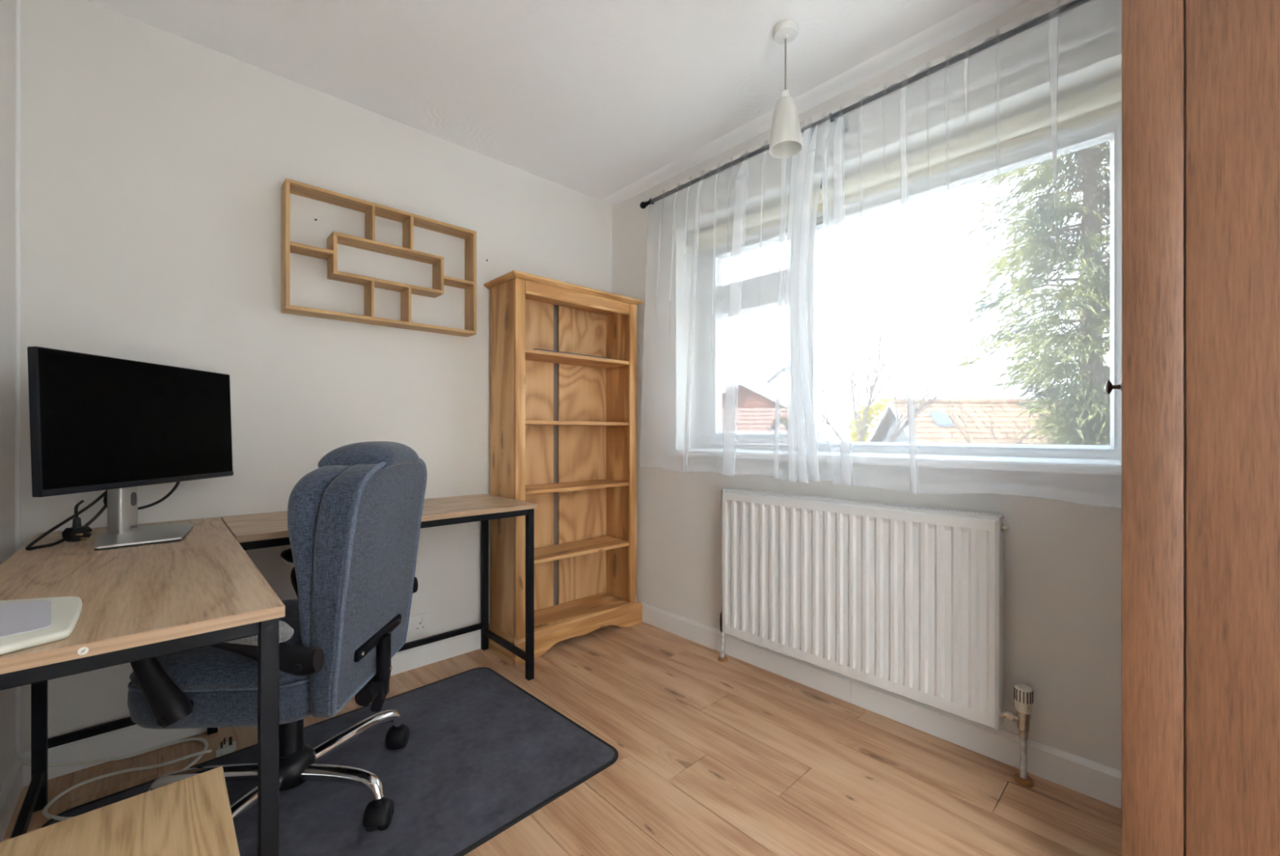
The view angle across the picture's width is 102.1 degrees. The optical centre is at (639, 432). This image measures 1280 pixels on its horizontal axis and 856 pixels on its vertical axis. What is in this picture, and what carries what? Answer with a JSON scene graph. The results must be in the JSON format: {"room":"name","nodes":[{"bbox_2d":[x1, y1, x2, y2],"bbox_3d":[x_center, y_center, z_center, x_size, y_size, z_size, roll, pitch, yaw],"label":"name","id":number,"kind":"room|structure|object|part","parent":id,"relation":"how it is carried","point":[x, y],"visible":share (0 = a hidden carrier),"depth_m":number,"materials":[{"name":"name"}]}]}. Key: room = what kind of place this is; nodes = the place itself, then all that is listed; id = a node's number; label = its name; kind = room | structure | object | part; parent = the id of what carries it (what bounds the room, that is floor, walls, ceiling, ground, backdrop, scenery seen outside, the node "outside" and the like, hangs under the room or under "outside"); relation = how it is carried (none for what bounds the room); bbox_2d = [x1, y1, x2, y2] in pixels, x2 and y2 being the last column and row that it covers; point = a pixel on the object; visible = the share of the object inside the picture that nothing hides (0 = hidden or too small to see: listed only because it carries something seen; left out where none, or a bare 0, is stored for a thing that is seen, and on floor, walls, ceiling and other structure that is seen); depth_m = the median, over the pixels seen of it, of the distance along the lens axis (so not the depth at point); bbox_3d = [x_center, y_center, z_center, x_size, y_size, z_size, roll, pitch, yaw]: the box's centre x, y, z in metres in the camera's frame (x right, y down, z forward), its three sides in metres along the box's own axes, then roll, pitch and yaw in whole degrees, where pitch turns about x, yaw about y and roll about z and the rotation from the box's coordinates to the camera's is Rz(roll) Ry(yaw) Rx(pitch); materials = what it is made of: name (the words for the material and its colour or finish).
{"room":"home office","nodes":[
{"label":"home office","id":0,"kind":"room"},
{"bbox_2d":[0,0,15,788],"bbox_3d":[-0.873,-0.153,0.377,0.150,2.640,3.000,0,0,-43],"label":"wall","id":1,"kind":"structure","parent":0,"point":[7,754],"depth_m":1.44,"materials":[{"name":"beige paint"}]},
{"bbox_2d":[0,755,22,842],"bbox_3d":[-0.858,0.998,0.483,0.016,0.098,2.834,0,0,-43],"label":"baseboard","id":2,"kind":"structure","parent":1,"relation":"attached to","point":[11,789],"depth_m":1.41,"materials":[{"name":"white paint"}]},
{"bbox_2d":[20,0,609,752],"bbox_3d":[-1.003,-0.153,2.409,2.730,2.640,0.151,0,0,-43],"label":"wall","id":3,"kind":"structure","parent":0,"point":[155,162],"depth_m":1.90,"materials":[{"name":"beige paint"}]},
{"bbox_2d":[14,0,20,754],"bbox_3d":[-1.835,-0.203,1.525,0.012,2.300,0.012,0,0,-43],"label":"trim","id":4,"kind":"structure","parent":3,"relation":"attached to","point":[17,2],"depth_m":1.52,"materials":[{"name":"white paint"}]},
{"bbox_2d":[14,629,480,787],"bbox_3d":[-1.001,0.998,2.297,2.280,0.098,0.016,0,0,-43],"label":"baseboard","id":5,"kind":"structure","parent":3,"relation":"attached to","point":[134,739],"depth_m":1.69,"materials":[{"name":"white paint"}]},
{"bbox_2d":[280,178,476,337],"bbox_3d":[-1.061,-0.692,2.183,0.739,0.477,0.099,0,0,-43],"label":"wall shelf","id":6,"kind":"object","parent":3,"relation":"attached to","point":[408,220],"visible":1,"depth_m":2.14,"materials":[{"name":"brown wood"}]},
{"bbox_3d":[-1.270,-0.695,1.988,0.140,0.014,0.099,0,0,-43],"label":"short shelf","id":7,"kind":"part","parent":6,"relation":"part of","materials":[{"name":"brown wood"}]},
{"bbox_3d":[-0.852,-0.686,2.378,0.140,0.014,0.099,0,0,-43],"label":"short shelf","id":8,"kind":"part","parent":6,"relation":"part of","materials":[{"name":"brown wood"}]},
{"bbox_2d":[406,613,428,637],"bbox_3d":[-1.010,0.861,2.292,0.146,0.086,0.012,0,0,-43],"label":"wall socket","id":9,"kind":"object","parent":3,"relation":"attached to","point":[418,624],"visible":0.57,"depth_m":2.31,"materials":[{"name":"white plastic"}]},
{"bbox_2d":[609,205,612,293],"bbox_3d":[-0.173,-0.203,3.075,0.012,2.300,0.012,0,0,-43],"label":"trim","id":10,"kind":"structure","parent":3,"relation":"attached to","point":[611,207],"depth_m":3.07,"materials":[{"name":"white paint"}]},
{"bbox_2d":[85,0,981,199],"bbox_3d":[0.020,-1.413,1.312,2.730,0.120,3.150,0,0,-43],"label":"ceiling","id":11,"kind":"structure","parent":0,"point":[591,98],"depth_m":1.88,"materials":[{"name":"white paint"}]},
{"bbox_2d":[768,19,802,158],"bbox_3d":[0.489,-1.151,1.740,0.108,0.404,0.108,0,0,-43],"label":"pendant lamp","id":12,"kind":"object","parent":11,"relation":"hanging from","point":[785,139],"visible":1,"depth_m":1.71,"materials":[{"name":"white plastic"}]},
{"bbox_3d":[0.489,-1.032,1.740,0.108,0.166,0.108,0,0,-43],"label":"lamp shade","id":13,"kind":"part","parent":12,"relation":"part of","materials":[{"name":"white"}]},
{"bbox_2d":[2,622,1121,855],"bbox_3d":[-0.035,1.107,1.261,2.280,0.120,2.850,0,0,-43],"label":"floor","id":14,"kind":"structure","parent":0,"point":[735,757],"depth_m":1.57,"materials":[{"name":"laminate"}]},
{"bbox_2d":[17,737,212,821],"bbox_3d":[-1.547,0.999,1.532,0.434,0.096,0.341,0,0,-43],"label":"lead","id":15,"kind":"object","parent":14,"relation":"on","point":[45,813],"visible":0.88,"depth_m":1.60,"materials":[{"name":"plastic"}]},
{"bbox_2d":[0,766,239,855],"bbox_3d":[-0.665,0.797,0.562,0.362,0.500,0.447,0,0,-43],"label":"table","id":16,"kind":"object","parent":14,"relation":"on","point":[190,816],"visible":1,"depth_m":0.71,"materials":[{"name":"brown wood"}]},
{"bbox_2d":[216,736,235,757],"bbox_3d":[-1.351,1.023,1.692,0.040,0.048,0.052,0,0,-19],"label":"plug","id":17,"kind":"object","parent":14,"relation":"on","point":[225,748],"visible":1,"depth_m":1.68,"materials":[{"name":"plastic"}]},
{"bbox_2d":[0,493,537,855],"bbox_3d":[-0.842,0.674,1.571,1.434,0.745,1.288,0,0,-43],"label":"desk","id":18,"kind":"object","parent":14,"relation":"on","point":[202,588],"visible":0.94,"depth_m":1.03,"materials":[{"name":"brown wood"}]},
{"bbox_3d":[-1.303,0.951,1.046,0.020,0.022,1.050,0,0,-43],"label":"rail","id":19,"kind":"part","parent":18,"relation":"part of","materials":[{"name":"black metal"}]},
{"bbox_3d":[-1.670,0.684,1.440,0.028,0.725,0.028,0,0,-43],"label":"leg","id":20,"kind":"part","parent":18,"relation":"part of","materials":[{"name":"black metal"}]},
{"bbox_2d":[0,596,82,655],"bbox_3d":[-0.981,0.295,0.799,0.162,0.014,0.336,0,0,-43],"label":"laptop","id":21,"kind":"object","parent":18,"relation":"on","point":[24,624],"visible":1,"depth_m":0.79,"materials":[{"name":"white plastic"}]},
{"bbox_2d":[62,500,93,542],"bbox_3d":[-1.521,0.241,1.404,0.063,0.105,0.062,0,0,5],"label":"plug","id":22,"kind":"object","parent":18,"relation":"on","point":[77,533],"visible":1,"depth_m":1.39,"materials":[{"name":"plastic"}]},
{"bbox_3d":[-0.794,0.336,0.783,0.352,0.028,0.026,0,0,-43],"label":"rail","id":23,"kind":"part","parent":18,"relation":"part of","materials":[{"name":"black metal"}]},
{"bbox_2d":[26,346,233,550],"bbox_3d":[-1.439,0.050,1.511,0.256,0.503,0.573,0,0,-22],"label":"monitor","id":24,"kind":"object","parent":18,"relation":"on","point":[117,426],"visible":1,"depth_m":1.43,"materials":[{"name":"black plastic"}]},
{"bbox_2d":[25,490,106,551],"bbox_3d":[-1.577,0.208,1.440,0.091,0.188,0.243,0,0,8],"label":"cable","id":25,"kind":"object","parent":24,"relation":"attached to","point":[28,547],"visible":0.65,"depth_m":1.44,"materials":[{"name":"black rubber"}]},
{"bbox_2d":[103,481,180,510],"bbox_3d":[-1.515,0.175,1.579,0.077,0.132,0.172,0,0,40],"label":"cable","id":26,"kind":"object","parent":24,"relation":"hanging from","point":[177,483],"visible":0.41,"depth_m":1.63,"materials":[{"name":"black rubber"}]},
{"bbox_3d":[-1.491,0.684,1.805,0.028,0.725,0.028,0,0,-43],"label":"leg","id":27,"kind":"part","parent":18,"relation":"part of","materials":[{"name":"black metal"}]},
{"bbox_3d":[-1.272,0.931,2.010,1.402,0.024,0.020,0,0,-43],"label":"rail","id":28,"kind":"part","parent":18,"relation":"part of","materials":[{"name":"black metal"}]},
{"bbox_3d":[-0.655,0.684,0.912,0.028,0.725,0.028,0,0,-43],"label":"leg","id":29,"kind":"part","parent":18,"relation":"part of","materials":[{"name":"black metal"}]},
{"bbox_3d":[-0.840,0.336,1.850,0.987,0.028,0.024,0,0,-43],"label":"rail","id":30,"kind":"part","parent":18,"relation":"part of","materials":[{"name":"black metal"}]},
{"bbox_3d":[-0.749,0.684,2.497,0.028,0.725,0.028,0,0,-43],"label":"leg","id":31,"kind":"part","parent":18,"relation":"part of","materials":[{"name":"black metal"}]},
{"bbox_3d":[-0.608,0.963,2.346,0.022,0.024,0.384,0,0,-43],"label":"rail","id":32,"kind":"part","parent":18,"relation":"part of","materials":[{"name":"black metal"}]},
{"bbox_3d":[-0.468,0.684,2.196,0.028,0.725,0.028,0,0,-43],"label":"leg","id":33,"kind":"part","parent":18,"relation":"part of","materials":[{"name":"black metal"}]},
{"bbox_2d":[40,666,617,855],"bbox_3d":[-0.829,1.044,1.533,0.916,0.007,1.300,0,0,45],"label":"chair mat","id":34,"kind":"object","parent":14,"relation":"on","point":[482,754],"visible":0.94,"depth_m":1.57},
{"bbox_2d":[127,441,426,832],"bbox_3d":[-0.991,0.534,1.448,0.669,1.015,0.687,0,0,-3],"label":"office chair","id":35,"kind":"object","parent":34,"relation":"on","point":[354,520],"visible":0.91,"depth_m":1.27,"materials":[{"name":"blue fabric"}]},
{"bbox_3d":[-1.156,0.936,1.401,0.291,0.068,0.043,0,0,-18],"label":"star leg","id":36,"kind":"part","parent":35,"relation":"part of","materials":[{"name":"silver metal"}]},
{"bbox_2d":[128,599,310,688],"bbox_3d":[-1.019,0.565,1.455,0.460,0.080,0.508,0,0,-3],"label":"seat cushion","id":37,"kind":"object","parent":35,"relation":"on","point":[204,667],"depth_m":1.22,"materials":[{"name":"blue fabric"}]},
{"bbox_3d":[-1.019,0.651,1.455,0.454,0.100,0.502,0,0,-3],"label":"seat","id":38,"kind":"part","parent":35,"relation":"part of","materials":[{"name":"blue fabric"}]},
{"bbox_3d":[-0.934,0.544,1.167,0.411,0.229,0.056,0,0,-3],"label":"armrest","id":39,"kind":"part","parent":35,"relation":"part of","materials":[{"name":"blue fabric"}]},
{"bbox_3d":[-0.983,0.936,1.275,0.043,0.068,0.291,0,0,0],"label":"star leg","id":40,"kind":"part","parent":35,"relation":"part of","materials":[{"name":"silver metal"}]},
{"bbox_2d":[287,465,351,647],"bbox_3d":[-0.805,0.319,1.467,0.143,0.475,0.484,0,0,-3],"label":"cushion","id":41,"kind":"object","parent":35,"relation":"on","point":[316,502],"depth_m":1.23,"materials":[{"name":"blue fabric"}]},
{"bbox_3d":[-0.810,0.936,1.400,0.291,0.068,0.043,0,0,18],"label":"star leg","id":42,"kind":"part","parent":35,"relation":"part of","materials":[{"name":"silver metal"}]},
{"bbox_3d":[-0.967,0.544,1.750,0.411,0.229,0.056,0,0,-3],"label":"armrest","id":43,"kind":"part","parent":35,"relation":"part of","materials":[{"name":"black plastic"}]},
{"bbox_3d":[-0.876,0.936,1.604,0.043,0.068,0.291,0,0,36],"label":"star leg","id":44,"kind":"part","parent":35,"relation":"part of","materials":[{"name":"silver metal"}]},
{"bbox_3d":[-0.753,0.723,1.425,0.047,0.048,0.032,0,0,-3],"label":"tension knob","id":45,"kind":"part","parent":35,"relation":"part of","materials":[{"name":"black plastic"}]},
{"bbox_2d":[362,796,394,826],"bbox_3d":[-0.687,0.993,1.360,0.066,0.075,0.078,0,0,-11],"label":"caster wheel","id":46,"kind":"object","parent":35,"relation":"attached to","point":[379,812],"depth_m":1.34,"materials":[{"name":"black plastic"}]},
{"bbox_3d":[-0.716,0.380,1.472,0.077,0.599,0.452,0,0,-3],"label":"panel","id":47,"kind":"part","parent":35,"relation":"part of","materials":[{"name":"blue fabric"}]},
{"bbox_3d":[-0.737,0.685,1.470,0.056,0.211,0.038,0,0,-3],"label":"post","id":48,"kind":"part","parent":35,"relation":"part of","materials":[{"name":"black plastic"}]},
{"bbox_2d":[384,724,410,750],"bbox_3d":[-0.800,0.993,1.709,0.066,0.075,0.078,0,0,-6],"label":"caster wheel","id":49,"kind":"object","parent":35,"relation":"attached to","point":[397,736],"depth_m":1.68,"materials":[{"name":"black plastic"}]},
{"bbox_2d":[484,270,643,666],"bbox_3d":[-0.371,0.162,2.687,0.796,1.771,0.293,0,0,-43],"label":"bookcase","id":50,"kind":"object","parent":14,"relation":"on","point":[563,426],"visible":0.94,"depth_m":2.75,"materials":[{"name":"brown wood"}]},
{"bbox_3d":[-0.648,0.173,2.452,0.020,1.748,0.232,0,0,-43],"label":"panel","id":51,"kind":"part","parent":50,"relation":"part of","materials":[{"name":"brown wood"}]},
{"bbox_3d":[-0.590,0.137,2.656,0.340,1.660,0.008,0,0,-43],"label":"panel","id":52,"kind":"part","parent":50,"relation":"part of","materials":[{"name":"brown wood"}]},
{"bbox_3d":[-0.371,-0.713,2.687,0.796,0.023,0.293,0,0,-43],"label":"cornice","id":53,"kind":"part","parent":50,"relation":"part of","materials":[{"name":"brown wood"}]},
{"bbox_2d":[533,348,610,359],"bbox_3d":[-0.359,-0.391,2.642,0.460,0.009,0.098,0,0,-43],"label":"board","id":54,"kind":"object","parent":50,"relation":"on","point":[535,348],"visible":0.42,"depth_m":2.59,"materials":[{"name":"brown wood"}]},
{"bbox_3d":[-0.375,0.613,2.692,0.704,0.018,0.228,0,0,-43],"label":"shelf","id":55,"kind":"part","parent":50,"relation":"part of","materials":[{"name":"brown wood"}]},
{"bbox_3d":[-0.375,0.284,2.692,0.704,0.018,0.228,0,0,-43],"label":"shelf","id":56,"kind":"part","parent":50,"relation":"part of","materials":[{"name":"brown wood"}]},
{"bbox_3d":[-0.375,-0.044,2.692,0.704,0.018,0.228,0,0,-43],"label":"shelf","id":57,"kind":"part","parent":50,"relation":"part of","materials":[{"name":"brown wood"}]},
{"bbox_3d":[-0.375,-0.377,2.692,0.704,0.018,0.228,0,0,-43],"label":"shelf","id":58,"kind":"part","parent":50,"relation":"part of","materials":[{"name":"brown wood"}]},
{"bbox_3d":[-0.297,-0.669,2.608,0.646,0.064,0.018,0,0,-43],"label":"rail","id":59,"kind":"part","parent":50,"relation":"part of","materials":[{"name":"brown wood"}]},
{"bbox_3d":[-0.290,-0.666,2.600,0.646,0.058,0.006,0,0,-43],"label":"rail moulding","id":60,"kind":"part","parent":50,"relation":"part of","materials":[{"name":"brown wood"}]},
{"bbox_3d":[-0.368,0.938,2.684,0.646,0.019,0.250,0,0,-43],"label":"shelf","id":61,"kind":"part","parent":50,"relation":"part of","materials":[{"name":"brown wood"}]},
{"bbox_3d":[-0.320,0.137,2.908,0.327,1.660,0.008,0,0,-43],"label":"panel","id":62,"kind":"part","parent":50,"relation":"part of","materials":[{"name":"brown wood"}]},
{"bbox_3d":[-0.117,0.173,2.947,0.020,1.748,0.232,0,0,-43],"label":"panel","id":63,"kind":"part","parent":50,"relation":"part of","materials":[{"name":"brown wood"}]},
{"bbox_2d":[1105,0,1279,855],"bbox_3d":[1.276,-0.093,0.958,0.425,2.280,0.590,0,0,-43],"label":"wardrobe","id":64,"kind":"object","parent":14,"relation":"on","point":[1199,387],"visible":1,"depth_m":0.94,"materials":[{"name":"red wood"}]},
{"bbox_3d":[0.972,-0.092,1.060,0.029,0.029,0.027,0,0,-43],"label":"knob","id":65,"kind":"part","parent":64,"relation":"part of","materials":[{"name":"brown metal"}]},
{"bbox_3d":[1.144,-0.088,0.805,0.020,2.070,0.406,0,0,-43],"label":"panel","id":66,"kind":"part","parent":64,"relation":"part of","materials":[{"name":"red wood"}]},
{"bbox_2d":[612,0,1121,770],"bbox_3d":[0.960,-0.153,2.085,0.300,2.640,3.000,0,0,-43],"label":"wall","id":67,"kind":"structure","parent":0,"point":[1063,549],"depth_m":1.80,"materials":[{"name":"beige paint"}]},
{"bbox_2d":[600,0,1030,207],"bbox_3d":[0.768,-1.344,2.009,0.085,0.018,2.850,0,0,-43],"label":"coving","id":68,"kind":"structure","parent":67,"relation":"attached to","point":[982,11],"depth_m":1.98,"materials":[{"name":"white paint"}]},
{"bbox_2d":[640,0,1090,211],"bbox_3d":[0.735,-1.193,2.019,0.117,0.042,2.050,0,0,-43],"label":"curtain rod","id":69,"kind":"object","parent":67,"relation":"attached to","point":[845,126],"visible":0.94,"depth_m":1.78,"materials":[{"name":"black metal"}]},
{"bbox_2d":[639,124,835,483],"bbox_3d":[0.363,-0.513,2.309,0.103,1.416,1.090,0,0,-43],"label":"sheer curtain","id":70,"kind":"object","parent":69,"relation":"hanging from","point":[796,350],"visible":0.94,"depth_m":2.02,"materials":[{"name":"white fabric"}]},
{"bbox_2d":[821,17,1057,498],"bbox_3d":[1.034,-0.509,1.607,0.079,1.424,1.006,0,0,-43],"label":"sheer curtain","id":71,"kind":"object","parent":69,"relation":"hanging from","point":[845,479],"visible":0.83,"depth_m":1.73,"materials":[{"name":"white fabric"}]},
{"bbox_2d":[717,488,1034,786],"bbox_3d":[0.779,0.653,1.977,0.112,0.788,1.180,0,0,-43],"label":"radiator","id":72,"kind":"object","parent":67,"relation":"attached to","point":[905,603],"visible":1,"depth_m":1.82,"materials":[{"name":"metal"}]},
{"bbox_3d":[0.730,0.587,1.957,0.012,0.640,1.050,0,0,-43],"label":"panel","id":73,"kind":"part","parent":72,"relation":"part of","materials":[{"name":"metal"}]},
{"bbox_2d":[724,488,999,519],"bbox_3d":[0.755,0.263,1.981,0.050,0.008,1.042,0,0,-43],"label":"grille","id":74,"kind":"object","parent":72,"relation":"attached to","point":[728,492],"depth_m":1.89,"materials":[{"name":"metal"}]},
{"bbox_2d":[636,600,1121,808],"bbox_3d":[0.798,0.998,2.027,0.016,0.098,2.834,0,0,-43],"label":"baseboard","id":75,"kind":"structure","parent":67,"relation":"attached to","point":[1100,782],"depth_m":1.81,"materials":[{"name":"white paint"}]},
{"bbox_2d":[660,18,1121,223],"bbox_3d":[0.768,-1.136,2.032,0.053,0.074,1.904,0,0,-43],"label":"track","id":76,"kind":"object","parent":67,"relation":"attached to","point":[883,125],"visible":0.85,"depth_m":1.77,"materials":[{"name":"white paint"}]},
{"bbox_2d":[666,118,1121,475],"bbox_3d":[0.871,-0.471,2.120,0.322,1.180,1.808,0,0,-43],"label":"window","id":77,"kind":"structure","parent":67,"relation":"in","point":[761,292],"depth_m":2.00,"materials":[{"name":"white plastic"}]},
{"bbox_3d":[0.569,-0.827,2.597,0.054,0.228,0.554,0,0,-43],"label":"fanlight sash","id":78,"kind":"part","parent":77,"relation":"part of","materials":[{"name":"white plastic"}]},
{"bbox_3d":[0.569,-0.307,2.597,0.054,0.732,0.554,0,0,-43],"label":"casement sash","id":79,"kind":"part","parent":77,"relation":"part of","materials":[{"name":"white plastic"}]},
{"bbox_3d":[0.658,-0.277,2.426,0.050,0.101,0.133,0,0,-43],"label":"casement handle","id":80,"kind":"part","parent":77,"relation":"part of","materials":[{"name":"white plastic"}]},
{"bbox_2d":[769,417,787,431],"bbox_3d":[0.678,-0.041,2.491,0.002,0.067,0.121,0,0,-43],"label":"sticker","id":81,"kind":"object","parent":77,"relation":"attached to","point":[784,420],"visible":0.57,"depth_m":2.49,"materials":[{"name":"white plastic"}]},
{"bbox_2d":[817,422,840,439],"bbox_3d":[0.857,-0.006,2.300,0.001,0.081,0.148,0,0,-43],"label":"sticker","id":82,"kind":"object","parent":77,"relation":"attached to","point":[827,422],"visible":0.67,"depth_m":2.31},
{"bbox_3d":[0.845,0.102,2.096,0.251,0.034,1.808,0,0,-43],"label":"sill","id":83,"kind":"part","parent":77,"relation":"part of","materials":[{"name":"white paint"}]},
{"bbox_2d":[688,78,1121,319],"bbox_3d":[0.875,-0.828,2.123,0.068,0.462,1.760,0,0,-43],"label":"roller blind","id":84,"kind":"object","parent":77,"relation":"attached to","point":[1100,105],"visible":0.91,"depth_m":1.85,"materials":[{"name":"beige fabric"}]},
{"bbox_3d":[0.261,-0.797,2.735,0.004,0.400,0.004,0,0,-43],"label":"bead chain","id":85,"kind":"part","parent":84,"relation":"part of","materials":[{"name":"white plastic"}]},
{"bbox_2d":[812,128,1116,451],"bbox_3d":[1.145,-0.441,1.993,0.035,1.003,1.020,0,0,-43],"label":"light","id":86,"kind":"object","parent":77,"relation":"attached to","point":[1098,136],"depth_m":1.85,"materials":[{"name":"glass"}]},
{"label":"outside","id":87,"kind":"structure","parent":0,"visible":0},
{"bbox_3d":[25.648,4.047,27.151,69.400,0.200,90.000,0,0,-43],"label":"ground","id":88,"kind":"structure","parent":87,"visible":0},
{"bbox_2d":[721,381,820,444],"bbox_3d":[2.800,1.022,20.700,6.200,5.850,12.600,0,0,0],"label":"brick house","id":89,"kind":"structure","parent":88,"relation":"on","point":[753,411],"depth_m":17.37,"materials":[{"name":"red brick"}]},
{"bbox_2d":[746,275,970,442],"bbox_3d":[4.633,0.223,11.533,4.607,7.458,2.394,0,0,25],"label":"bare tree","id":90,"kind":"object","parent":88,"relation":"on","point":[860,433],"visible":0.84,"depth_m":10.79,"materials":[{"name":"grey plant"}]},
{"bbox_2d":[848,397,894,441],"bbox_3d":[10.417,1.243,21.499,2.870,5.415,3.410,0,0,-43],"label":"tree","id":91,"kind":"object","parent":88,"relation":"on","point":[853,434],"visible":0.2,"depth_m":21.51,"materials":[{"name":"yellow plant"}]},
{"bbox_2d":[866,399,1077,444],"bbox_3d":[13.360,1.462,16.000,11.320,4.970,6.400,0,0,0],"label":"roof","id":92,"kind":"structure","parent":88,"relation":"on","point":[935,423],"depth_m":15.44,"materials":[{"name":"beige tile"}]},
{"bbox_2d":[924,332,1110,444],"bbox_3d":[7.108,1.086,10.162,2.791,5.751,4.389,0,0,14],"label":"bare tree","id":93,"kind":"object","parent":88,"relation":"on","point":[956,423],"visible":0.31,"depth_m":10.04,"materials":[{"name":"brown plant"}]},
{"bbox_2d":[953,141,1110,445],"bbox_3d":[5.621,-0.703,6.321,2.983,9.305,3.028,0,0,25],"label":"tree","id":94,"kind":"object","parent":88,"relation":"on","point":[1091,409],"visible":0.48,"depth_m":6.35,"materials":[{"name":"plant"}]}
]}

